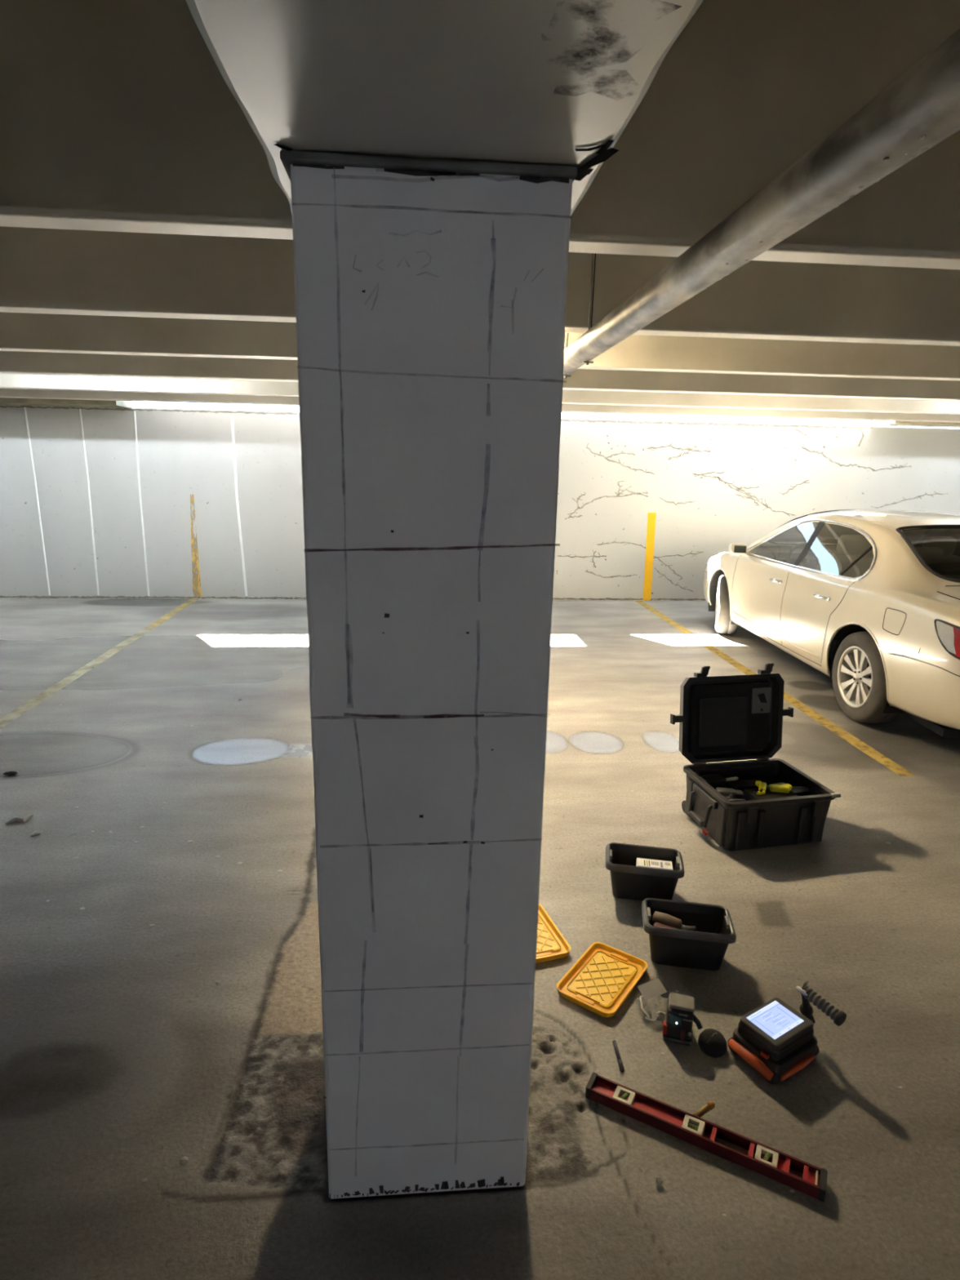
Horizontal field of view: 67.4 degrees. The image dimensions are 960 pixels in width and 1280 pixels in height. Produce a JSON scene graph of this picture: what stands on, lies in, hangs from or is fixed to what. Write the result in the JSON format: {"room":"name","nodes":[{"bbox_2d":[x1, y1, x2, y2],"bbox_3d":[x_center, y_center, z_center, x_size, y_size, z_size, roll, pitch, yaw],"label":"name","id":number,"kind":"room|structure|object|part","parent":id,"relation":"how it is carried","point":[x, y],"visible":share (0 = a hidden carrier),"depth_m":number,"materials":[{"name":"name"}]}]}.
{"room":"parking garage","nodes":[
{"label":"parking garage","id":0,"kind":"room"},
{"bbox_2d":[0,598,959,1279],"bbox_3d":[0.954,1.524,0.601,30.000,0.026,18.300,0,13,-5],"label":"floor","id":1,"kind":"structure","parent":0,"point":[123,1057],"depth_m":2.30,"materials":[{"name":"concrete"}]},
{"bbox_2d":[3,771,17,774],"bbox_3d":[-2.454,0.695,3.769,0.066,0.016,0.040,0,13,-5],"label":"lump","id":2,"kind":"object","parent":1,"relation":"on","point":[6,772],"visible":1,"depth_m":3.76,"materials":[{"name":"black plastic"}]},
{"bbox_2d":[4,813,33,824],"bbox_3d":[-2.099,0.819,3.280,0.110,0.025,0.050,-7,15,-30],"label":"scrap","id":3,"kind":"object","parent":1,"relation":"on","point":[15,818],"visible":1,"depth_m":3.27,"materials":[{"name":"grey paper"}]},
{"bbox_2d":[30,831,40,836],"bbox_3d":[-1.951,0.848,3.159,0.041,0.018,0.020,-12,18,-43],"label":"scrap","id":4,"kind":"object","parent":1,"relation":"on","point":[35,833],"visible":1,"depth_m":3.15,"materials":[{"name":"grey paper"}]},
{"bbox_2d":[139,1177,147,1183],"bbox_3d":[-0.768,1.235,1.645,0.016,0.008,0.012,0,13,-5],"label":"flake","id":5,"kind":"object","parent":1,"relation":"on","point":[144,1180],"visible":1,"depth_m":1.64,"materials":[{"name":"grey stone"}]},
{"bbox_2d":[179,1156,188,1164],"bbox_3d":[-0.694,1.221,1.688,0.018,0.018,0.017,9,16,31],"label":"pebble","id":6,"kind":"object","parent":1,"relation":"on","point":[184,1160],"visible":1,"depth_m":1.68,"materials":[{"name":"grey stone"}]},
{"bbox_2d":[280,150,577,1199],"bbox_3d":[-0.116,0.192,1.618,0.474,2.087,0.480,0,13,-5],"label":"concrete column","id":7,"kind":"structure","parent":1,"relation":"on","point":[430,294],"depth_m":1.33,"materials":[{"name":"white paint"}]},
{"bbox_2d":[186,0,703,216],"bbox_3d":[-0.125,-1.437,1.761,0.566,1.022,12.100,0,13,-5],"label":"column capital","id":8,"kind":"structure","parent":7,"relation":"on","point":[559,82],"depth_m":0.90,"materials":[{"name":"paint"}]},
{"bbox_2d":[535,904,570,963],"bbox_3d":[0.174,1.034,2.537,0.201,0.024,0.297,-3,14,-18],"label":"lid","id":9,"kind":"object","parent":1,"relation":"on","point":[551,944],"visible":0.28,"depth_m":2.49,"materials":[{"name":"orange plastic"}]},
{"bbox_2d":[556,942,648,1017],"bbox_3d":[0.396,1.090,2.318,0.201,0.024,0.297,10,16,34],"label":"lid","id":10,"kind":"object","parent":1,"relation":"on","point":[603,977],"visible":1,"depth_m":2.31,"materials":[{"name":"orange plastic"}]},
{"bbox_2d":[612,1040,624,1071],"bbox_3d":[0.388,1.167,2.021,0.013,0.012,0.102,1,13,-2],"label":"marker","id":11,"kind":"object","parent":1,"relation":"on","point":[615,1046],"visible":1,"depth_m":2.01,"materials":[{"name":"black plastic"}]},
{"bbox_2d":[604,842,684,900],"bbox_3d":[0.633,0.912,2.802,0.294,0.156,0.180,3,14,10],"label":"bin","id":12,"kind":"object","parent":1,"relation":"on","point":[629,881],"visible":0.98,"depth_m":2.75,"materials":[{"name":"black plastic"}]},
{"bbox_2d":[635,857,672,870],"bbox_3d":[0.675,0.923,2.801,0.135,0.113,0.074,3,14,10],"label":"box","id":13,"kind":"object","parent":12,"relation":"in","point":[641,862],"visible":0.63,"depth_m":2.79,"materials":[{"name":"white cardboard"}]},
{"bbox_2d":[637,865,672,870],"bbox_3d":[0.671,0.874,2.761,0.132,0.001,0.007,3,14,10],"label":"print","id":14,"kind":"object","parent":13,"relation":"on","point":[661,867],"depth_m":2.77},
{"bbox_2d":[635,977,667,1023],"bbox_3d":[0.532,1.100,2.188,0.104,0.057,0.116,-5,15,-24],"label":"plastic wrapper","id":15,"kind":"object","parent":1,"relation":"on","point":[651,1002],"visible":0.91,"depth_m":2.20,"materials":[{"name":"plastic"}]},
{"bbox_2d":[655,1176,663,1185],"bbox_3d":[0.414,1.248,1.663,0.017,0.018,0.016,11,17,36],"label":"pebble","id":16,"kind":"object","parent":1,"relation":"on","point":[660,1180],"visible":1,"depth_m":1.66,"materials":[{"name":"grey stone"}]},
{"bbox_2d":[662,992,702,1045],"bbox_3d":[0.590,1.101,2.086,0.110,0.117,0.072,5,14,15],"label":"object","id":17,"kind":"object","parent":1,"relation":"on","point":[680,1017],"visible":1,"depth_m":2.07,"materials":[{"name":"black plastic"}]},
{"bbox_3d":[0.585,1.051,2.088,0.070,0.023,0.047,5,14,15],"label":"plate","id":18,"kind":"part","parent":17,"relation":"part of","materials":[{"name":"white plastic"}]},
{"bbox_3d":[0.582,1.138,2.069,0.010,0.040,0.012,5,14,15],"label":"post","id":19,"kind":"part","parent":17,"relation":"part of","materials":[{"name":"red plastic"}]},
{"bbox_3d":[0.627,1.104,2.084,0.038,0.040,0.018,8,15,28],"label":"arm","id":20,"kind":"part","parent":17,"relation":"part of","materials":[{"name":"black plastic"}]},
{"bbox_2d":[641,897,736,970],"bbox_3d":[0.695,1.001,2.432,0.294,0.156,0.180,3,14,9],"label":"bin","id":21,"kind":"object","parent":1,"relation":"on","point":[704,947],"visible":1,"depth_m":2.38,"materials":[{"name":"black plastic"}]},
{"bbox_2d":[652,911,696,930],"bbox_3d":[0.651,0.975,2.430,0.143,0.071,0.083,7,15,24],"label":"drill","id":22,"kind":"object","parent":21,"relation":"in","point":[660,919],"visible":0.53,"depth_m":2.43,"materials":[{"name":"brown plastic"}]},
{"bbox_2d":[693,1100,715,1117],"bbox_3d":[0.572,1.200,1.837,0.066,0.031,0.017,-5,15,-24],"label":"marker","id":23,"kind":"object","parent":1,"relation":"on","point":[710,1105],"visible":0.92,"depth_m":1.83,"materials":[{"name":"orange plastic"}]},
{"bbox_2d":[585,1072,827,1202],"bbox_3d":[0.541,1.216,1.781,0.572,0.034,0.059,8,15,27],"label":"spirit level","id":24,"kind":"object","parent":1,"relation":"on","point":[772,1163],"visible":1,"depth_m":1.77,"materials":[{"name":"red metal"}]},
{"bbox_2d":[697,1028,726,1057],"bbox_3d":[0.665,1.143,2.057,0.080,0.050,0.080,-4,14,-22],"label":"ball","id":25,"kind":"object","parent":1,"relation":"on","point":[711,1042],"visible":1,"depth_m":2.04,"materials":[{"name":"black rubber"}]},
{"bbox_2d":[670,662,840,851],"bbox_3d":[1.260,0.516,3.321,0.643,0.710,0.557,-2,14,-12],"label":"equipment case","id":26,"kind":"object","parent":1,"relation":"on","point":[731,717],"visible":0.99,"depth_m":3.44,"materials":[{"name":"black plastic"}]},
{"bbox_3d":[1.000,0.755,3.258,0.051,0.140,0.200,-2,14,-12],"label":"handle","id":27,"kind":"part","parent":26,"relation":"part of","materials":[{"name":"black plastic"}]},
{"bbox_2d":[699,773,726,789],"bbox_3d":[1.090,0.671,3.374,0.105,0.057,0.064,-2,14,-12],"label":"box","id":28,"kind":"object","parent":26,"relation":"in","point":[715,781],"visible":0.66,"depth_m":3.35,"materials":[{"name":"plastic"}]},
{"bbox_3d":[1.091,0.647,3.368,0.105,0.008,0.064,-2,14,-12],"label":"box lid","id":29,"kind":"part","parent":28,"relation":"part of","materials":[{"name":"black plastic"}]},
{"bbox_2d":[715,787,743,799],"bbox_3d":[1.130,0.707,3.253,0.118,0.044,0.098,3,13,7],"label":"work light","id":30,"kind":"object","parent":26,"relation":"in","point":[729,793],"visible":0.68,"depth_m":3.25,"materials":[{"name":"grey plastic"}]},
{"bbox_3d":[1.139,0.710,3.227,0.079,0.034,0.035,10,16,33],"label":"device knob","id":31,"kind":"part","parent":30,"relation":"part of","materials":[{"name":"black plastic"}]},
{"bbox_2d":[724,776,737,781],"bbox_3d":[1.168,0.663,3.416,0.131,0.015,0.016,-4,14,-19],"label":"tube","id":32,"kind":"object","parent":26,"relation":"in","point":[735,778],"visible":0.54,"depth_m":3.42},
{"bbox_2d":[728,798,746,801],"bbox_3d":[1.128,0.729,3.159,0.100,0.045,0.070,-1,14,-9],"label":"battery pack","id":33,"kind":"object","parent":26,"relation":"in","point":[742,799],"visible":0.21,"depth_m":3.17,"materials":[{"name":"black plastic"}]},
{"bbox_2d":[753,790,765,795],"bbox_3d":[1.232,0.671,3.177,0.064,0.015,0.028,-3,14,-18],"label":"clamp","id":34,"kind":"object","parent":26,"relation":"in","point":[763,792],"visible":1,"depth_m":3.17,"materials":[{"name":"yellow plastic"}]},
{"bbox_2d":[755,780,766,791],"bbox_3d":[1.252,0.658,3.217,0.049,0.023,0.109,7,15,25],"label":"clamp","id":35,"kind":"object","parent":26,"relation":"in","point":[762,786],"visible":1,"depth_m":3.21,"materials":[{"name":"yellow plastic"}]},
{"bbox_2d":[765,783,791,792],"bbox_3d":[1.324,0.658,3.214,0.132,0.028,0.059,4,14,10],"label":"clamp","id":36,"kind":"object","parent":26,"relation":"in","point":[784,788],"visible":1,"depth_m":3.19,"materials":[{"name":"yellow plastic"}]},
{"bbox_2d":[791,786,808,795],"bbox_3d":[1.442,0.701,3.297,0.124,0.048,0.060,-3,14,-18],"label":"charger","id":37,"kind":"object","parent":26,"relation":"in","point":[799,791],"visible":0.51,"depth_m":3.28,"materials":[{"name":"black plastic"}]},
{"bbox_3d":[1.441,0.680,3.303,0.130,0.010,0.025,0,13,-3],"label":"charger rail","id":38,"kind":"part","parent":37,"relation":"part of","materials":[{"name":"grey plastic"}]},
{"bbox_2d":[728,980,846,1084],"bbox_3d":[0.860,1.090,2.019,0.279,0.177,0.201,-7,16,-32],"label":"scanner","id":39,"kind":"object","parent":1,"relation":"on","point":[778,1041],"visible":1,"depth_m":1.99,"materials":[{"name":"black plastic"}]},
{"bbox_3d":[0.942,1.001,2.086,0.011,0.013,0.037,11,17,37],"label":"lever","id":40,"kind":"part","parent":39,"relation":"part of","materials":[{"name":"black plastic"}]},
{"bbox_2d":[702,509,959,737],"bbox_3d":[3.283,-0.399,5.960,1.955,1.346,4.713,1,13,-1],"label":"car","id":41,"kind":"object","parent":1,"relation":"on","point":[868,599],"visible":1,"depth_m":4.88,"materials":[{"name":"beige paint"}]},
{"bbox_2d":[733,545,746,552],"bbox_3d":[2.376,-0.829,6.576,0.106,0.065,0.006,2,13,6],"label":"mirror glass","id":42,"kind":"object","parent":41,"relation":"on","point":[737,548],"depth_m":6.57,"materials":[{"name":"grey mirror"}]},
{"bbox_3d":[2.446,-0.495,5.967,0.043,0.034,0.213,1,13,-1],"label":"door handle","id":43,"kind":"part","parent":41,"relation":"part of","materials":[{"name":"silver metal"}]},
{"bbox_3d":[2.619,-0.768,5.773,0.223,0.398,2.091,1,13,-1],"label":"window trim","id":44,"kind":"part","parent":41,"relation":"part of","materials":[{"name":"silver metal"}]},
{"bbox_3d":[2.461,-0.311,5.193,0.043,0.033,0.213,1,13,-1],"label":"door handle","id":45,"kind":"part","parent":41,"relation":"part of","materials":[{"name":"silver metal"}]},
{"bbox_2d":[933,618,959,659],"bbox_3d":[2.687,0.048,3.756,0.601,0.205,0.264,11,17,37],"label":"tail light","id":46,"kind":"object","parent":41,"relation":"attached to","point":[946,631],"depth_m":3.92,"materials":[{"name":"red plastic"}]},
{"bbox_2d":[0,404,959,600],"bbox_3d":[0.243,-1.592,8.896,30.000,2.211,0.157,0,13,-5],"label":"wall","id":47,"kind":"structure","parent":0,"point":[95,502],"depth_m":8.72,"materials":[{"name":"white paint"}]},
{"bbox_2d":[0,397,132,408],"bbox_3d":[-9.294,-3.019,7.434,10.750,0.900,0.450,0,13,-5],"label":"trim","id":48,"kind":"structure","parent":47,"relation":"attached to","point":[3,401],"depth_m":7.76,"materials":[{"name":"white metal"}]},
{"bbox_2d":[871,420,959,427],"bbox_3d":[10.071,-3.053,9.082,10.380,0.880,0.450,0,13,-5],"label":"light fixture","id":49,"kind":"object","parent":47,"relation":"attached to","point":[886,423],"depth_m":8.67,"materials":[{"name":"white plastic"}]},
{"bbox_3d":[1.020,-1.575,-0.212,30.000,0.200,18.150,0,13,-5],"label":"ceiling","id":50,"kind":"structure","parent":0,"visible":0},
{"bbox_2d":[0,0,293,239],"bbox_3d":[-7.287,-1.643,1.576,13.750,0.800,0.174,0,13,-5],"label":"ceiling beam","id":51,"kind":"structure","parent":50,"relation":"attached to","point":[116,115],"depth_m":2.08,"materials":[{"name":"concrete"}]},
{"bbox_2d":[0,226,296,322],"bbox_3d":[-7.402,-1.964,2.919,13.750,0.800,0.184,0,13,-5],"label":"ceiling beam","id":52,"kind":"structure","parent":50,"relation":"attached to","point":[51,271],"depth_m":3.40,"materials":[{"name":"concrete"}]},
{"bbox_2d":[0,311,297,359],"bbox_3d":[-7.514,-2.277,4.230,13.750,0.800,0.170,0,13,-5],"label":"ceiling beam","id":53,"kind":"structure","parent":50,"relation":"attached to","point":[19,331],"depth_m":4.70,"materials":[{"name":"concrete"}]},
{"bbox_2d":[0,351,297,382],"bbox_3d":[-7.625,-2.587,5.528,13.750,0.800,0.170,0,13,-5],"label":"ceiling beam","id":54,"kind":"structure","parent":50,"relation":"attached to","point":[11,362],"depth_m":5.96,"materials":[{"name":"concrete"}]},
{"bbox_2d":[0,373,298,396],"bbox_3d":[-7.739,-2.904,6.856,13.750,0.800,0.170,0,13,-5],"label":"ceiling beam","id":55,"kind":"structure","parent":50,"relation":"attached to","point":[16,381],"depth_m":7.25,"materials":[{"name":"concrete"}]},
{"bbox_2d":[0,388,959,422],"bbox_3d":[0.322,-2.984,7.955,30.000,0.855,0.150,0,13,-5],"label":"ceiling beam","id":56,"kind":"structure","parent":50,"relation":"attached to","point":[4,393],"depth_m":8.06,"materials":[{"name":"concrete"}]},
{"bbox_2d":[561,389,959,414],"bbox_3d":[7.483,-2.923,8.154,15.695,0.800,0.170,0,13,-5],"label":"ceiling beam","id":57,"kind":"structure","parent":50,"relation":"attached to","point":[569,397],"depth_m":7.80,"materials":[{"name":"concrete"}]},
{"bbox_2d":[562,368,959,400],"bbox_3d":[7.597,-2.606,6.826,15.695,0.800,0.170,0,13,-5],"label":"ceiling beam","id":58,"kind":"structure","parent":50,"relation":"attached to","point":[580,379],"depth_m":6.41,"materials":[{"name":"concrete"}]},
{"bbox_2d":[563,28,959,378],"bbox_3d":[0.620,-1.541,2.264,0.122,0.984,11.000,0,13,-5],"label":"drain pipe","id":59,"kind":"object","parent":50,"relation":"hanging from","point":[920,109],"visible":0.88,"depth_m":1.41,"materials":[{"name":"metal"}]},
{"bbox_2d":[564,332,959,380],"bbox_3d":[7.708,-2.296,5.527,15.695,0.800,0.170,0,13,-5],"label":"ceiling beam","id":60,"kind":"structure","parent":50,"relation":"attached to","point":[646,353],"depth_m":5.06,"materials":[{"name":"concrete"}]},
{"bbox_2d":[564,252,959,346],"bbox_3d":[7.820,-1.983,4.216,15.695,0.800,0.184,0,13,-5],"label":"ceiling beam","id":61,"kind":"structure","parent":50,"relation":"attached to","point":[759,299],"depth_m":3.67,"materials":[{"name":"concrete"}]},
{"bbox_2d":[568,0,959,269],"bbox_3d":[7.935,-1.662,2.874,15.695,0.800,0.174,0,13,-5],"label":"ceiling beam","id":62,"kind":"structure","parent":50,"relation":"attached to","point":[746,89],"depth_m":2.21,"materials":[{"name":"concrete"}]}
]}

